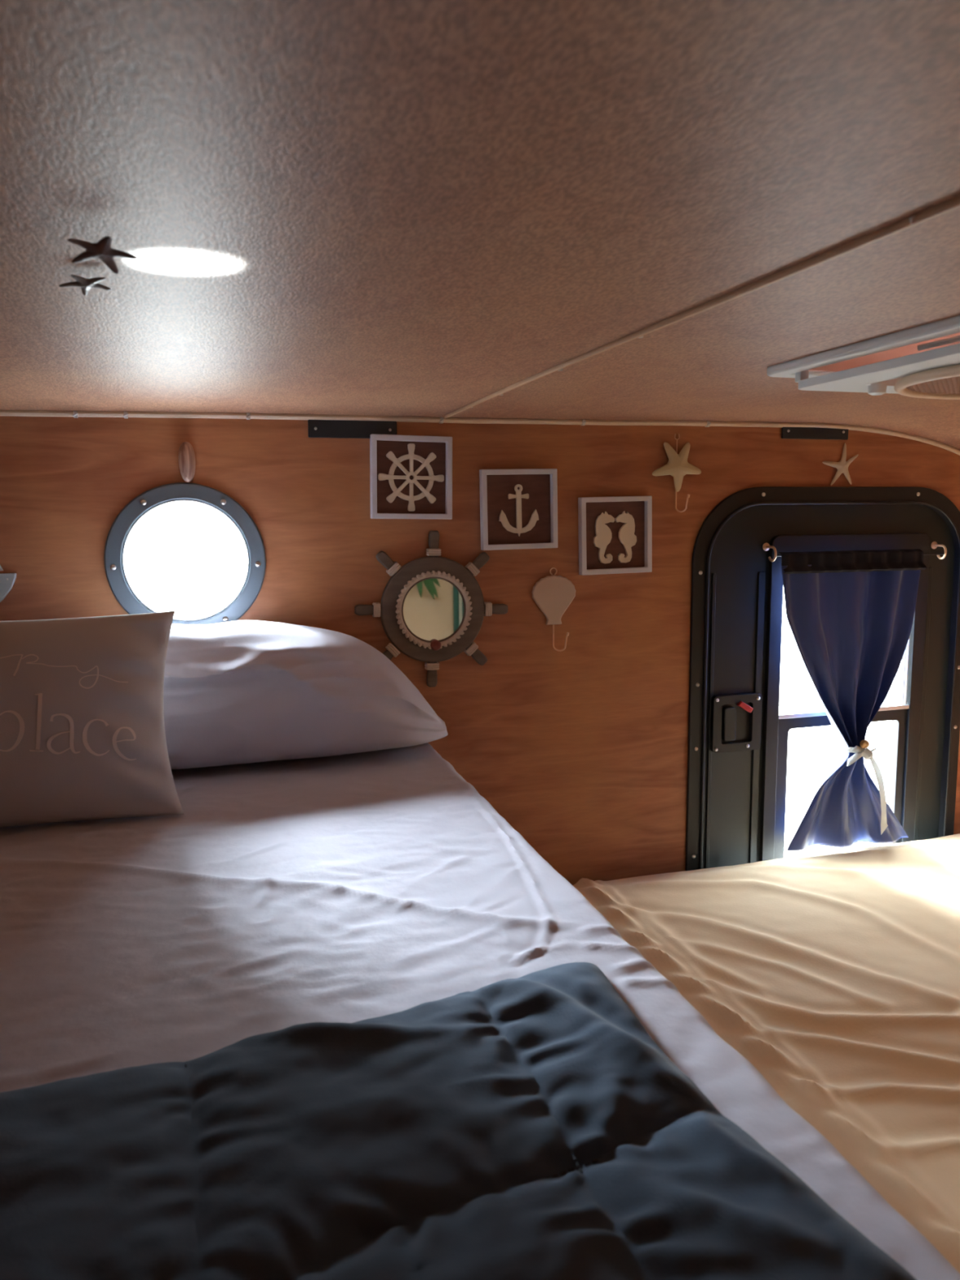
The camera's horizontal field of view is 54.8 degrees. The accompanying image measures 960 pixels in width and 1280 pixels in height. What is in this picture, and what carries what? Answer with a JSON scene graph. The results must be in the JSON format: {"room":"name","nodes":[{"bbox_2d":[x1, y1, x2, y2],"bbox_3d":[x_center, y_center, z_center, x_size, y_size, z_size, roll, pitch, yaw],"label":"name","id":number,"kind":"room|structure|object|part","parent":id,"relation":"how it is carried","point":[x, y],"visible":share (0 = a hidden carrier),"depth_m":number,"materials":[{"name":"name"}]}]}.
{"room":"camper trailer interior","nodes":[
{"label":"camper trailer interior","id":0,"kind":"room"},
{"bbox_2d":[0,0,959,450],"bbox_3d":[0.241,-0.204,0.839,2.650,0.219,1.890,-3,8,-16],"label":"ceiling","id":1,"kind":"structure","parent":0,"point":[420,208],"depth_m":0.53,"materials":[{"name":"white paint"}]},
{"bbox_2d":[58,275,111,295],"bbox_3d":[-0.288,-0.262,0.682,0.035,0.007,0.035,3,9,27],"label":"starfish","id":2,"kind":"object","parent":1,"relation":"attached to","point":[86,284],"visible":1,"depth_m":0.68,"materials":[{"name":"brown"}]},
{"bbox_2d":[67,235,137,274],"bbox_3d":[-0.238,-0.243,0.582,0.041,0.012,0.040,-5,9,-32],"label":"starfish","id":3,"kind":"object","parent":1,"relation":"attached to","point":[102,250],"visible":1,"depth_m":0.58,"materials":[{"name":"brown"}]},
{"bbox_2d":[444,195,959,418],"bbox_3d":[0.195,-0.295,0.819,0.021,0.013,1.800,-3,8,-16],"label":"trim","id":4,"kind":"structure","parent":1,"relation":"attached to","point":[952,204],"depth_m":0.72,"materials":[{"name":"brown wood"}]},
{"bbox_2d":[766,315,959,399],"bbox_3d":[0.620,-0.381,1.029,0.424,0.188,0.424,-3,8,-16],"label":"ceiling vent","id":5,"kind":"object","parent":1,"relation":"in","point":[922,362],"visible":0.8,"depth_m":1.05,"materials":[{"name":"white plastic"}]},
{"bbox_3d":[0.485,-0.306,1.130,0.022,0.013,0.022,-3,8,-16],"label":"knob","id":6,"kind":"part","parent":5,"relation":"part of","materials":[{"name":"white plastic"}]},
{"bbox_3d":[0.621,-0.314,1.038,0.368,0.030,0.368,-3,8,-16],"label":"frame","id":7,"kind":"part","parent":5,"relation":"part of","materials":[{"name":"white plastic"}]},
{"bbox_3d":[0.487,-0.306,0.936,0.006,0.014,0.087,-7,10,-39],"label":"lift arm","id":8,"kind":"part","parent":5,"relation":"part of","materials":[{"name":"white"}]},
{"bbox_2d":[0,416,959,884],"bbox_3d":[-0.026,0.302,1.835,2.650,1.466,0.030,-3,8,-16],"label":"wall","id":9,"kind":"structure","parent":0,"point":[581,748],"depth_m":1.81,"materials":[{"name":"brown wood"}]},
{"bbox_2d":[0,564,17,602],"bbox_3d":[-0.857,-0.146,1.505,0.181,0.190,0.014,-3,8,-16],"label":"wooden boat","id":10,"kind":"object","parent":9,"relation":"attached to","point":[7,580],"visible":1,"depth_m":1.53,"materials":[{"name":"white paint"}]},
{"bbox_2d":[103,482,266,624],"bbox_3d":[-0.514,-0.140,1.626,0.269,0.269,0.042,-3,8,-16],"label":"window","id":11,"kind":"structure","parent":9,"relation":"in","point":[122,587],"depth_m":1.60,"materials":[{"name":"grey plastic"}]},
{"bbox_2d":[178,441,195,482],"bbox_3d":[-0.502,-0.305,1.588,0.020,0.068,0.033,4,9,28],"label":"shell","id":12,"kind":"object","parent":9,"relation":"attached to","point":[186,452],"visible":1,"depth_m":1.58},
{"bbox_2d":[307,419,396,438],"bbox_3d":[-0.228,-0.379,1.665,0.160,0.031,0.009,-3,8,-16],"label":"wall plate","id":13,"kind":"object","parent":9,"relation":"attached to","point":[316,428],"visible":1,"depth_m":1.66,"materials":[{"name":"grey metal"}]},
{"bbox_2d":[369,434,452,519],"bbox_3d":[-0.126,-0.298,1.701,0.151,0.151,0.018,-2,8,-16],"label":"framed ship wheel","id":14,"kind":"object","parent":9,"relation":"attached to","point":[411,476],"visible":1,"depth_m":1.70,"materials":[{"name":"white paint"}]},
{"bbox_2d":[354,530,507,687],"bbox_3d":[-0.087,-0.057,1.740,0.296,0.296,0.027,-3,8,-16],"label":"mirror","id":15,"kind":"object","parent":9,"relation":"attached to","point":[432,609],"visible":1,"depth_m":1.74,"materials":[{"name":"grey wood"}]},
{"bbox_3d":[-0.206,-0.056,1.711,0.052,0.020,0.010,-3,8,-16],"label":"handle","id":16,"kind":"part","parent":15,"relation":"part of","materials":[{"name":"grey wood"}]},
{"bbox_3d":[-0.170,-0.141,1.710,0.045,0.046,0.010,-3,8,-16],"label":"handle","id":17,"kind":"part","parent":15,"relation":"part of","materials":[{"name":"grey wood"}]},
{"bbox_3d":[-0.173,0.029,1.732,0.046,0.045,0.010,-3,8,-16],"label":"handle","id":18,"kind":"part","parent":15,"relation":"part of","materials":[{"name":"grey wood"}]},
{"bbox_3d":[-0.092,0.064,1.760,0.020,0.052,0.010,-3,8,-16],"label":"handle","id":19,"kind":"part","parent":15,"relation":"part of","materials":[{"name":"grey wood"}]},
{"bbox_2d":[403,578,463,640],"bbox_3d":[-0.087,-0.057,1.740,0.128,0.128,0.003,-3,8,-16],"label":"mirror glass","id":20,"kind":"object","parent":15,"relation":"attached to","point":[433,608],"depth_m":1.74,"materials":[{"name":"silver mirror"}]},
{"bbox_3d":[-0.086,-0.179,1.730,0.020,0.052,0.010,-3,8,-16],"label":"handle","id":21,"kind":"part","parent":15,"relation":"part of","materials":[{"name":"grey wood"}]},
{"bbox_3d":[-0.008,0.026,1.780,0.045,0.046,0.010,-3,8,-16],"label":"handle","id":22,"kind":"part","parent":15,"relation":"part of","materials":[{"name":"grey wood"}]},
{"bbox_3d":[-0.004,-0.144,1.759,0.046,0.045,0.010,-3,8,-16],"label":"handle","id":23,"kind":"part","parent":15,"relation":"part of","materials":[{"name":"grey wood"}]},
{"bbox_3d":[0.028,-0.059,1.780,0.052,0.020,0.010,-3,8,-16],"label":"handle","id":24,"kind":"part","parent":15,"relation":"part of","materials":[{"name":"grey wood"}]},
{"bbox_2d":[0,409,959,455],"bbox_3d":[-0.034,-0.332,1.729,2.614,0.175,0.013,-3,8,-16],"label":"trim","id":25,"kind":"structure","parent":9,"relation":"attached to","point":[76,414],"depth_m":1.71,"materials":[{"name":"beige plastic"}]},
{"bbox_2d":[479,468,557,550],"bbox_3d":[0.075,-0.250,1.767,0.151,0.151,0.018,-4,8,-16],"label":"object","id":26,"kind":"object","parent":9,"relation":"attached to","point":[518,507],"visible":1,"depth_m":1.77,"materials":[{"name":"white paint"}]},
{"bbox_2d":[531,567,575,651],"bbox_3d":[0.148,-0.059,1.806,0.092,0.165,0.030,-3,8,-16],"label":"hook","id":27,"kind":"object","parent":9,"relation":"attached to","point":[553,594],"visible":1,"depth_m":1.81,"materials":[{"name":"beige"}]},
{"bbox_2d":[577,495,652,575],"bbox_3d":[0.268,-0.207,1.830,0.151,0.151,0.018,-4,8,-16],"label":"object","id":28,"kind":"object","parent":9,"relation":"attached to","point":[615,532],"visible":1,"depth_m":1.83,"materials":[{"name":"white paint"}]},
{"bbox_2d":[652,433,701,512],"bbox_3d":[0.397,-0.333,1.845,0.110,0.156,0.030,-3,8,-16],"label":"hook","id":29,"kind":"object","parent":9,"relation":"attached to","point":[677,466],"visible":1,"depth_m":1.85,"materials":[{"name":"beige"}]},
{"bbox_2d":[781,426,848,439],"bbox_3d":[0.702,-0.436,1.935,0.160,0.031,0.009,-3,8,-16],"label":"wall plate","id":30,"kind":"object","parent":9,"relation":"attached to","point":[790,433],"visible":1,"depth_m":1.93,"materials":[{"name":"grey metal"}]},
{"bbox_2d":[684,486,959,871],"bbox_3d":[0.770,0.233,2.054,0.699,1.131,0.048,-3,8,-16],"label":"door","id":31,"kind":"structure","parent":9,"relation":"in","point":[737,753],"depth_m":2.00,"materials":[{"name":"black plastic"}]},
{"bbox_3d":[0.561,0.142,1.960,0.035,0.026,0.010,-3,8,-16],"label":"lock lever","id":32,"kind":"part","parent":31,"relation":"part of","materials":[{"name":"red plastic"}]},
{"bbox_2d":[762,542,777,561],"bbox_3d":[0.603,-0.182,1.920,0.017,0.039,0.038,-3,8,-16],"label":"curtain hook","id":33,"kind":"object","parent":31,"relation":"attached to","point":[766,546],"visible":1,"depth_m":1.92,"materials":[{"name":"gold metal"}]},
{"bbox_3d":[0.598,-0.195,1.934,0.017,0.017,0.005,-3,8,-16],"label":"plate","id":34,"kind":"part","parent":33,"relation":"part of","materials":[{"name":"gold metal"}]},
{"bbox_2d":[776,549,944,850],"bbox_3d":[0.821,0.136,1.992,0.428,0.655,0.083,-3,8,-16],"label":"curtain","id":35,"kind":"object","parent":33,"relation":"hanging from","point":[850,614],"visible":1,"depth_m":1.99,"materials":[{"name":"blue fabric"}]},
{"bbox_3d":[0.749,0.272,2.049,0.553,0.855,0.006,-3,8,-16],"label":"rail","id":36,"kind":"part","parent":31,"relation":"part of","materials":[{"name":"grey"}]},
{"bbox_3d":[0.804,0.357,2.086,0.340,0.403,0.022,-3,8,-16],"label":"sash","id":37,"kind":"part","parent":31,"relation":"part of","materials":[{"name":"black plastic"}]},
{"bbox_2d":[930,541,946,559],"bbox_3d":[1.014,-0.197,2.040,0.017,0.039,0.038,-3,8,-16],"label":"curtain hook","id":38,"kind":"object","parent":31,"relation":"attached to","point":[934,544],"visible":0.98,"depth_m":2.04,"materials":[{"name":"gold metal"}]},
{"bbox_3d":[1.009,-0.210,2.054,0.017,0.017,0.005,-3,8,-16],"label":"plate","id":39,"kind":"part","parent":38,"relation":"part of","materials":[{"name":"gold metal"}]},
{"bbox_2d":[822,443,858,484],"bbox_3d":[0.765,-0.373,1.961,0.090,0.089,0.007,-3,8,-16],"label":"starfish","id":40,"kind":"object","parent":9,"relation":"attached to","point":[842,466],"visible":1,"depth_m":1.96,"materials":[{"name":"beige"}]},
{"bbox_3d":[0.248,1.156,1.035,2.710,0.020,1.920,-3,8,-16],"label":"floor","id":41,"kind":"structure","parent":0,"visible":0},
{"bbox_3d":[-0.453,0.755,0.853,1.199,0.835,1.652,-3,8,-16],"label":"platform","id":42,"kind":"object","parent":41,"relation":"on","visible":0},
{"bbox_2d":[0,742,959,1279],"bbox_3d":[-0.440,0.461,0.836,1.262,0.329,1.665,-3,8,-16],"label":"sheet","id":43,"kind":"object","parent":42,"relation":"on","point":[357,886],"visible":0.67,"depth_m":0.92,"materials":[{"name":"grey fabric"}]},
{"bbox_2d":[0,610,183,827],"bbox_3d":[-0.627,0.111,1.246,0.425,0.278,0.131,-3,8,-16],"label":"cushion","id":44,"kind":"object","parent":43,"relation":"on","point":[82,735],"visible":1,"depth_m":1.23,"materials":[{"name":"grey fabric"}]},
{"bbox_2d":[163,620,448,769],"bbox_3d":[-0.445,0.088,1.543,0.802,0.234,0.249,-3,8,-16],"label":"pillow","id":45,"kind":"object","parent":43,"relation":"on","point":[237,691],"visible":0.66,"depth_m":1.48,"materials":[{"name":"grey fabric"}]},
{"bbox_2d":[0,962,915,1279],"bbox_3d":[-0.339,0.345,0.404,1.144,0.039,0.594,-3,8,-16],"label":"quilt","id":46,"kind":"object","parent":43,"relation":"on","point":[529,1126],"visible":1,"depth_m":0.56,"materials":[{"name":"blue fabric"}]},
{"bbox_3d":[0.836,0.848,1.230,1.345,0.530,1.615,-3,8,-16],"label":"bed","id":47,"kind":"object","parent":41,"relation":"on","visible":0},
{"bbox_2d":[572,833,959,1273],"bbox_3d":[0.834,0.560,1.210,1.345,0.039,1.630,-3,8,-16],"label":"sheet","id":48,"kind":"object","parent":47,"relation":"on","point":[835,975],"visible":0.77,"depth_m":1.44,"materials":[{"name":"beige fabric"}]}
]}

